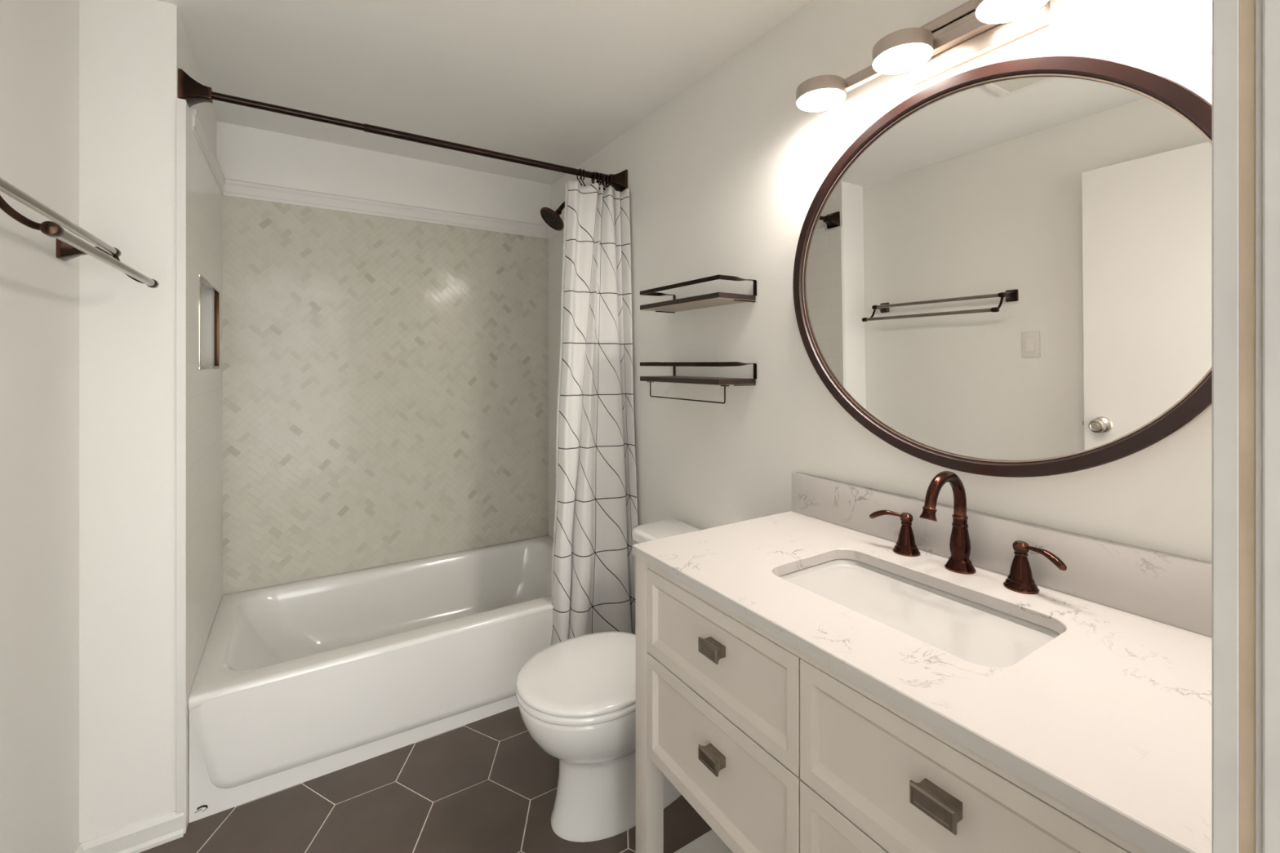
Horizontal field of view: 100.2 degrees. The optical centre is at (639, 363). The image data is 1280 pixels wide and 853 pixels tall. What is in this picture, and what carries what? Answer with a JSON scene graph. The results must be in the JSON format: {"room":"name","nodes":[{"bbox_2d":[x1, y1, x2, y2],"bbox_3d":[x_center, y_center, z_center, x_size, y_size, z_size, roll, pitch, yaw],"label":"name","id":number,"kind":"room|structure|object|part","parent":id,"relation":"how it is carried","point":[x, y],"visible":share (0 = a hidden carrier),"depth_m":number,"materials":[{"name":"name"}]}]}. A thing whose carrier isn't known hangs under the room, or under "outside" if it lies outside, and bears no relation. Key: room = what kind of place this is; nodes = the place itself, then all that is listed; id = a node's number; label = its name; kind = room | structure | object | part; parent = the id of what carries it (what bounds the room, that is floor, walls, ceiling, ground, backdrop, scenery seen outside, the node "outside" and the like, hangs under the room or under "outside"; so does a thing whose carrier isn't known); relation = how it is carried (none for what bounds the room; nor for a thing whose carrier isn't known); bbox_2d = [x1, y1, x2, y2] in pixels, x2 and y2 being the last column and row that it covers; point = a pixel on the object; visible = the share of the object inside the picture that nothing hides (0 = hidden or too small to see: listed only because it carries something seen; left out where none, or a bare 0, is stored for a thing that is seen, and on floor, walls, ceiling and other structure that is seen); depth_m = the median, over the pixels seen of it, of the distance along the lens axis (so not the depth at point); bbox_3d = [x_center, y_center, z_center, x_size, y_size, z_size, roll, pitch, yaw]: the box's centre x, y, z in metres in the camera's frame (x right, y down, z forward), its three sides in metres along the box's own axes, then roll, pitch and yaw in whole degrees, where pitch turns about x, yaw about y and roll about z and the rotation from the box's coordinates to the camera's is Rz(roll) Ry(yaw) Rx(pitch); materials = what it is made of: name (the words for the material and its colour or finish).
{"room":"bathroom","nodes":[
{"label":"bathroom","id":0,"kind":"room"},
{"bbox_2d":[0,0,79,852],"bbox_3d":[-0.950,0.157,0.511,0.100,2.386,2.080,0,0,-32],"label":"wall","id":1,"kind":"structure","parent":0,"point":[39,39],"depth_m":1.15,"materials":[{"name":"paint"}]},
{"bbox_2d":[0,177,158,288],"bbox_3d":[-1.128,-0.245,1.044,0.171,0.107,0.693,0,0,-32],"label":"towel bar","id":2,"kind":"object","parent":1,"relation":"attached to","point":[68,246],"visible":1,"depth_m":0.96,"materials":[{"name":"brown metal"}]},
{"bbox_3d":[-0.922,-0.235,0.794,0.074,0.076,0.014,0,0,-29],"label":"curved arm","id":3,"kind":"part","parent":2,"relation":"part of","materials":[{"name":"brown metal"}]},
{"bbox_3d":[-1.329,-0.272,1.289,0.094,0.054,0.051,0,0,-32],"label":"wall post","id":4,"kind":"part","parent":2,"relation":"part of","materials":[{"name":"brown metal"}]},
{"bbox_3d":[-1.263,-0.235,1.331,0.074,0.076,0.014,0,0,-36],"label":"curved arm","id":5,"kind":"part","parent":2,"relation":"part of","materials":[{"name":"brown metal"}]},
{"bbox_2d":[75,843,84,852],"bbox_3d":[-0.928,1.266,0.587,0.017,0.068,1.874,0,0,-32],"label":"baseboard","id":6,"kind":"structure","parent":1,"relation":"attached to","point":[79,850],"depth_m":1.36,"materials":[{"name":"paint"}]},
{"bbox_2d":[79,0,216,843],"bbox_3d":[-1.634,0.157,1.768,0.291,2.386,0.876,0,0,-32],"label":"wall","id":7,"kind":"structure","parent":0,"point":[131,52],"depth_m":1.42,"materials":[{"name":"paint"}]},
{"bbox_2d":[80,810,183,852],"bbox_3d":[-1.346,1.266,1.422,0.207,0.068,0.017,0,0,-32],"label":"baseboard","id":8,"kind":"structure","parent":7,"relation":"attached to","point":[141,837],"depth_m":1.43,"materials":[{"name":"paint"}]},
{"bbox_2d":[186,102,222,830],"bbox_3d":[-1.522,0.286,1.807,0.100,2.028,0.830,0,0,-32],"label":"tiled wall","id":9,"kind":"structure","parent":0,"point":[204,197],"depth_m":1.71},
{"bbox_2d":[176,97,186,834],"bbox_3d":[-1.265,0.286,1.476,0.021,2.029,0.004,0,0,-32],"label":"trim","id":10,"kind":"structure","parent":9,"relation":"attached to","point":[180,103],"depth_m":1.48,"materials":[{"name":"paint"}]},
{"bbox_2d":[189,106,225,195],"bbox_3d":[-1.509,-0.719,1.880,0.017,0.070,0.721,0,0,-32],"label":"trim","id":11,"kind":"structure","parent":9,"relation":"attached to","point":[198,130],"depth_m":1.78,"materials":[{"name":"paint"}]},
{"bbox_2d":[199,273,219,369],"bbox_3d":[-1.513,-0.131,1.877,0.014,0.303,0.474,0,0,-32],"label":"trim","id":12,"kind":"structure","parent":9,"relation":"attached to","point":[202,278],"depth_m":2.06,"materials":[{"name":"metal"}]},
{"bbox_2d":[216,120,551,226],"bbox_3d":[-1.258,0.157,2.542,2.000,2.386,0.112,0,0,-32],"label":"wall","id":13,"kind":"structure","parent":0,"point":[243,153],"depth_m":2.48,"materials":[{"name":"paint"}]},
{"bbox_2d":[222,195,548,595],"bbox_3d":[-1.105,0.155,2.568,1.420,1.690,0.012,0,0,-32],"label":"tiled wall","id":14,"kind":"structure","parent":13,"relation":"attached to","point":[385,380],"depth_m":2.48,"materials":[{"name":"tile"}]},
{"bbox_2d":[222,178,548,238],"bbox_3d":[-1.100,-0.719,2.561,1.460,0.070,0.017,0,0,-32],"label":"trim","id":15,"kind":"structure","parent":13,"relation":"attached to","point":[232,188],"depth_m":2.48,"materials":[{"name":"paint"}]},
{"bbox_2d":[139,706,711,852],"bbox_3d":[-0.404,1.330,1.181,2.046,0.060,3.473,0,0,-32],"label":"floor","id":16,"kind":"structure","parent":0,"point":[484,785],"depth_m":1.55,"materials":[{"name":"tile"}]},
{"bbox_2d":[187,534,555,822],"bbox_3d":[-0.886,1.121,2.223,1.419,0.357,0.805,0,0,-32],"label":"bathtub","id":17,"kind":"object","parent":16,"relation":"on","point":[295,682],"visible":0.75,"depth_m":1.87,"materials":[{"name":"ceramic"}]},
{"bbox_3d":[-0.674,1.112,1.889,1.411,0.308,0.015,0,0,-32],"label":"apron panel","id":18,"kind":"part","parent":17,"relation":"part of","materials":[{"name":"ceramic"}]},
{"bbox_2d":[515,518,700,842],"bbox_3d":[-0.045,0.933,1.617,0.663,0.734,0.420,0,0,-32],"label":"toilet","id":19,"kind":"object","parent":16,"relation":"on","point":[575,697],"visible":0.6,"depth_m":1.47,"materials":[{"name":"ceramic"}]},
{"bbox_3d":[-0.138,0.912,1.558,0.443,0.021,0.380,0,0,-32],"label":"seat","id":20,"kind":"part","parent":19,"relation":"part of","materials":[{"name":"plastic"}]},
{"bbox_3d":[-0.135,0.890,1.559,0.447,0.022,0.378,0,0,-32],"label":"lid","id":21,"kind":"part","parent":19,"relation":"part of","materials":[{"name":"ceramic"}]},
{"bbox_3d":[-0.085,1.112,1.591,0.558,0.376,0.368,0,0,-32],"label":"bowl","id":22,"kind":"part","parent":19,"relation":"part of","materials":[{"name":"ceramic"}]},
{"bbox_3d":[0.150,0.585,1.740,0.202,0.038,0.420,0,0,-32],"label":"tank lid","id":23,"kind":"part","parent":19,"relation":"part of","materials":[{"name":"ceramic"}]},
{"bbox_2d":[635,556,1148,852],"bbox_3d":[0.451,0.867,0.961,0.544,0.866,0.916,0,0,-32],"label":"vanity cabinet","id":24,"kind":"object","parent":16,"relation":"on","point":[776,750],"visible":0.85,"depth_m":0.83,"materials":[{"name":"paint"}]},
{"bbox_3d":[0.021,0.867,1.204,0.046,0.866,0.046,0,0,-32],"label":"leg","id":25,"kind":"part","parent":24,"relation":"part of","materials":[{"name":"paint"}]},
{"bbox_2d":[673,829,733,852],"bbox_3d":[0.460,1.116,0.966,0.516,0.024,0.819,0,0,-32],"label":"shelf","id":26,"kind":"object","parent":24,"relation":"attached to","point":[709,842],"depth_m":1.22,"materials":[{"name":"white wood"}]},
{"bbox_3d":[0.132,0.723,0.981,0.028,0.026,0.052,0,0,-32],"label":"handle","id":27,"kind":"part","parent":24,"relation":"part of","materials":[{"name":"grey metal"}]},
{"bbox_3d":[0.132,0.523,0.981,0.028,0.026,0.052,0,0,-32],"label":"handle","id":28,"kind":"part","parent":24,"relation":"part of","materials":[{"name":"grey metal"}]},
{"bbox_3d":[0.136,0.746,0.998,0.020,0.224,0.421,0,0,-32],"label":"drawer","id":29,"kind":"part","parent":24,"relation":"part of","materials":[{"name":"paint"}]},
{"bbox_3d":[0.136,0.540,0.998,0.020,0.182,0.421,0,0,-32],"label":"drawer","id":30,"kind":"part","parent":24,"relation":"part of","materials":[{"name":"paint"}]},
{"bbox_3d":[0.357,0.746,0.651,0.020,0.224,0.397,0,0,-32],"label":"drawer","id":31,"kind":"part","parent":24,"relation":"part of","materials":[{"name":"paint"}]},
{"bbox_2d":[631,471,1211,852],"bbox_3d":[0.457,0.368,0.965,0.538,0.129,0.928,0,0,-32],"label":"countertop","id":32,"kind":"structure","parent":24,"relation":"on","point":[1109,718],"depth_m":0.79,"materials":[{"name":"stone"}]},
{"bbox_2d":[777,559,1060,667],"bbox_3d":[0.466,0.496,0.955,0.298,0.126,0.467,0,0,-32],"label":"sink","id":33,"kind":"object","parent":32,"relation":"in","point":[972,632],"visible":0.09,"depth_m":0.95,"materials":[{"name":"ceramic"}]},
{"bbox_2d":[869,471,1066,594],"bbox_3d":[0.594,0.310,1.043,0.156,0.201,0.370,0,0,-32],"label":"faucet","id":34,"kind":"object","parent":32,"relation":"on","point":[1020,579],"visible":1,"depth_m":1.05,"materials":[{"name":"brown metal"}]},
{"bbox_3d":[0.548,0.339,1.193,0.071,0.024,0.016,0,0,39],"label":"lever","id":35,"kind":"part","parent":34,"relation":"part of","materials":[{"name":"brown metal"}]},
{"bbox_3d":[0.579,0.368,1.163,0.054,0.086,0.054,0,0,-32],"label":"handle","id":36,"kind":"part","parent":34,"relation":"part of","materials":[{"name":"brown metal"}]},
{"bbox_2d":[919,506,937,521],"bbox_3d":[0.543,0.284,1.008,0.032,0.028,0.030,0,0,-32],"label":"spout","id":37,"kind":"object","parent":34,"relation":"attached to","point":[928,513],"depth_m":1.00,"materials":[{"name":"brown metal"}]},
{"bbox_3d":[0.639,0.356,1.069,0.054,0.110,0.054,0,0,-32],"label":"spout","id":38,"kind":"part","parent":34,"relation":"part of","materials":[{"name":"brown metal"}]},
{"bbox_3d":[0.696,0.368,0.978,0.054,0.086,0.054,0,0,-32],"label":"handle","id":39,"kind":"part","parent":34,"relation":"part of","materials":[{"name":"brown metal"}]},
{"bbox_3d":[0.710,0.339,0.938,0.016,0.024,0.071,0,0,-14],"label":"lever","id":40,"kind":"part","parent":34,"relation":"part of","materials":[{"name":"brown metal"}]},
{"bbox_3d":[0.352,0.521,0.634,0.028,0.026,0.054,0,0,-32],"label":"handle","id":41,"kind":"part","parent":24,"relation":"part of","materials":[{"name":"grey metal"}]},
{"bbox_3d":[0.357,0.540,0.651,0.020,0.182,0.397,0,0,-32],"label":"drawer","id":42,"kind":"part","parent":24,"relation":"part of","materials":[{"name":"paint"}]},
{"bbox_2d":[158,0,811,184],"bbox_3d":[-0.510,-1.026,1.364,2.000,0.080,3.050,0,0,-32],"label":"ceiling","id":43,"kind":"structure","parent":0,"point":[554,82],"depth_m":1.76,"materials":[{"name":"paint"}]},
{"bbox_2d":[551,0,1211,563],"bbox_3d":[0.269,0.157,1.859,0.100,2.386,3.050,0,0,-32],"label":"wall","id":44,"kind":"structure","parent":0,"point":[725,177],"depth_m":1.55,"materials":[{"name":"paint"}]},
{"bbox_2d":[177,68,627,191],"bbox_3d":[-0.690,-0.780,1.913,1.459,0.082,0.082,0,0,-32],"label":"shower rod","id":45,"kind":"object","parent":44,"relation":"attached to","point":[194,92],"visible":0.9,"depth_m":1.77,"materials":[{"name":"brown metal"}]},
{"bbox_2d":[577,168,582,186],"bbox_3d":[-0.247,-0.759,2.193,0.007,0.076,0.046,0,0,-32],"label":"curtain ring","id":46,"kind":"object","parent":45,"relation":"hanging from","point":[581,184],"visible":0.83,"depth_m":2.18,"materials":[{"name":"brown metal"}]},
{"bbox_2d":[580,168,585,186],"bbox_3d":[-0.234,-0.759,2.201,0.007,0.076,0.046,0,0,-27],"label":"curtain ring","id":47,"kind":"object","parent":45,"relation":"hanging from","point":[583,169],"visible":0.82,"depth_m":2.19,"materials":[{"name":"brown metal"}]},
{"bbox_2d":[599,173,604,190],"bbox_3d":[-0.160,-0.759,2.248,0.007,0.076,0.046,0,0,-29],"label":"curtain ring","id":48,"kind":"object","parent":45,"relation":"hanging from","point":[602,173],"visible":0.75,"depth_m":2.23,"materials":[{"name":"brown metal"}]},
{"bbox_2d":[601,173,605,190],"bbox_3d":[-0.153,-0.759,2.253,0.007,0.076,0.046,0,0,-20],"label":"curtain ring","id":49,"kind":"object","parent":45,"relation":"hanging from","point":[604,174],"visible":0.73,"depth_m":2.24,"materials":[{"name":"brown metal"}]},
{"bbox_2d":[603,173,608,188],"bbox_3d":[-0.146,-0.759,2.257,0.007,0.076,0.046,0,0,-33],"label":"curtain ring","id":50,"kind":"object","parent":45,"relation":"hanging from","point":[605,174],"visible":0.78,"depth_m":2.24,"materials":[{"name":"brown metal"}]},
{"bbox_2d":[540,200,567,231],"bbox_3d":[-0.372,-0.728,2.547,0.205,0.193,0.135,0,0,-32],"label":"shower","id":51,"kind":"object","parent":44,"relation":"attached to","point":[552,218],"visible":0.88,"depth_m":2.52,"materials":[{"name":"brown metal"}]},
{"bbox_3d":[-0.341,-0.755,2.567,0.132,0.095,0.021,0,0,-32],"label":"arm","id":52,"kind":"part","parent":51,"relation":"part of","materials":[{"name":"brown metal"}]},
{"bbox_2d":[548,191,622,539],"bbox_3d":[-0.279,0.286,2.610,0.020,2.028,0.806,0,0,-32],"label":"tiled wall","id":53,"kind":"structure","parent":44,"relation":"attached to","point":[557,243],"depth_m":2.88,"materials":[{"name":"beige tile"}]},
{"bbox_2d":[547,215,567,238],"bbox_3d":[-0.313,-0.719,2.644,0.017,0.070,0.711,0,0,-32],"label":"trim","id":54,"kind":"structure","parent":53,"relation":"attached to","point":[552,232],"depth_m":2.85,"materials":[{"name":"paint"}]},
{"bbox_2d":[640,274,756,313],"bbox_3d":[0.177,-0.221,1.768,0.150,0.072,0.432,0,0,-32],"label":"wall shelf","id":55,"kind":"object","parent":44,"relation":"attached to","point":[717,299],"visible":1,"depth_m":1.69,"materials":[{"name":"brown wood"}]},
{"bbox_3d":[0.177,-0.231,1.768,0.150,0.052,0.432,0,0,-32],"label":"rail","id":56,"kind":"part","parent":55,"relation":"part of","materials":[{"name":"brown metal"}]},
{"bbox_2d":[640,361,756,404],"bbox_3d":[0.180,0.057,1.762,0.150,0.122,0.446,0,0,-32],"label":"wall shelf","id":57,"kind":"object","parent":44,"relation":"attached to","point":[721,381],"visible":1,"depth_m":1.65,"materials":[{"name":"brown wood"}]},
{"bbox_3d":[0.177,0.022,1.768,0.150,0.052,0.432,0,0,-32],"label":"rail","id":58,"kind":"part","parent":57,"relation":"part of","materials":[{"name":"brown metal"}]},
{"bbox_2d":[795,0,1049,111],"bbox_3d":[0.629,-0.683,1.065,0.142,0.114,0.790,0,0,-32],"label":"vanity light","id":59,"kind":"object","parent":44,"relation":"attached to","point":[974,28],"visible":1,"depth_m":1.10,"materials":[{"name":"silver metal"}]},
{"bbox_2d":[796,88,845,111],"bbox_3d":[0.448,-0.648,1.328,0.114,0.008,0.114,0,0,-32],"label":"diffuser","id":60,"kind":"object","parent":59,"relation":"attached to","point":[811,100],"depth_m":1.31,"materials":[{"name":"white"}]},
{"bbox_2d":[873,43,932,74],"bbox_3d":[0.562,-0.648,1.148,0.114,0.008,0.114,0,0,-32],"label":"diffuser","id":61,"kind":"object","parent":59,"relation":"attached to","point":[890,58],"depth_m":1.14,"materials":[{"name":"white"}]},
{"bbox_2d":[976,0,1048,23],"bbox_3d":[0.676,-0.648,0.969,0.114,0.008,0.114,0,0,-32],"label":"diffuser","id":62,"kind":"object","parent":59,"relation":"attached to","point":[988,11],"depth_m":0.98,"materials":[{"name":"white"}]},
{"bbox_2d":[791,471,1211,637],"bbox_3d":[0.677,0.357,1.102,0.020,0.107,0.924,0,0,-32],"label":"backsplash","id":63,"kind":"structure","parent":44,"relation":"attached to","point":[1175,590],"depth_m":0.97,"materials":[{"name":"stone"}]},
{"bbox_2d":[792,55,1211,477],"bbox_3d":[0.661,-0.184,1.104,0.042,0.812,0.864,0,0,-32],"label":"round mirror","id":64,"kind":"object","parent":44,"relation":"attached to","point":[1006,273],"visible":0.84,"depth_m":1.01,"materials":[{"name":"mirror glass"},{"name":"bronze metal"}]},
{"bbox_3d":[0.254,0.157,0.159,2.000,2.386,0.116,0,0,-32],"label":"wall","id":65,"kind":"structure","parent":0,"visible":0},
{"bbox_2d":[1211,0,1239,852],"bbox_3d":[-0.052,0.247,0.041,0.895,2.105,0.012,0,0,-32],"label":"trim","id":66,"kind":"structure","parent":65,"relation":"attached to","point":[1224,13],"depth_m":0.25,"materials":[{"name":"paint"}]},
{"bbox_2d":[1239,0,1255,852],"bbox_3d":[0.279,0.278,0.245,0.011,2.045,0.005,0,0,-32],"label":"trim","id":67,"kind":"structure","parent":65,"relation":"attached to","point":[1246,7],"depth_m":0.24,"materials":[{"name":"beige wood"}]},
{"bbox_2d":[1255,0,1279,852],"bbox_3d":[-0.018,0.268,-0.014,0.805,2.065,0.114,0,0,-32],"label":"trim","id":68,"kind":"structure","parent":65,"relation":"attached to","point":[1267,11],"depth_m":0.23,"materials":[{"name":"paint"}]},
{"label":"curtain ring","id":69,"kind":"object","parent":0,"visible":0},
{"bbox_2d":[552,180,638,644],"bbox_3d":[-0.181,0.234,2.136,0.341,1.961,0.200,0,0,-32],"label":"shower curtain","id":70,"kind":"object","parent":69,"relation":"hanging from","point":[594,571],"visible":0.89,"depth_m":2.16,"materials":[{"name":"fabric"}]}
]}

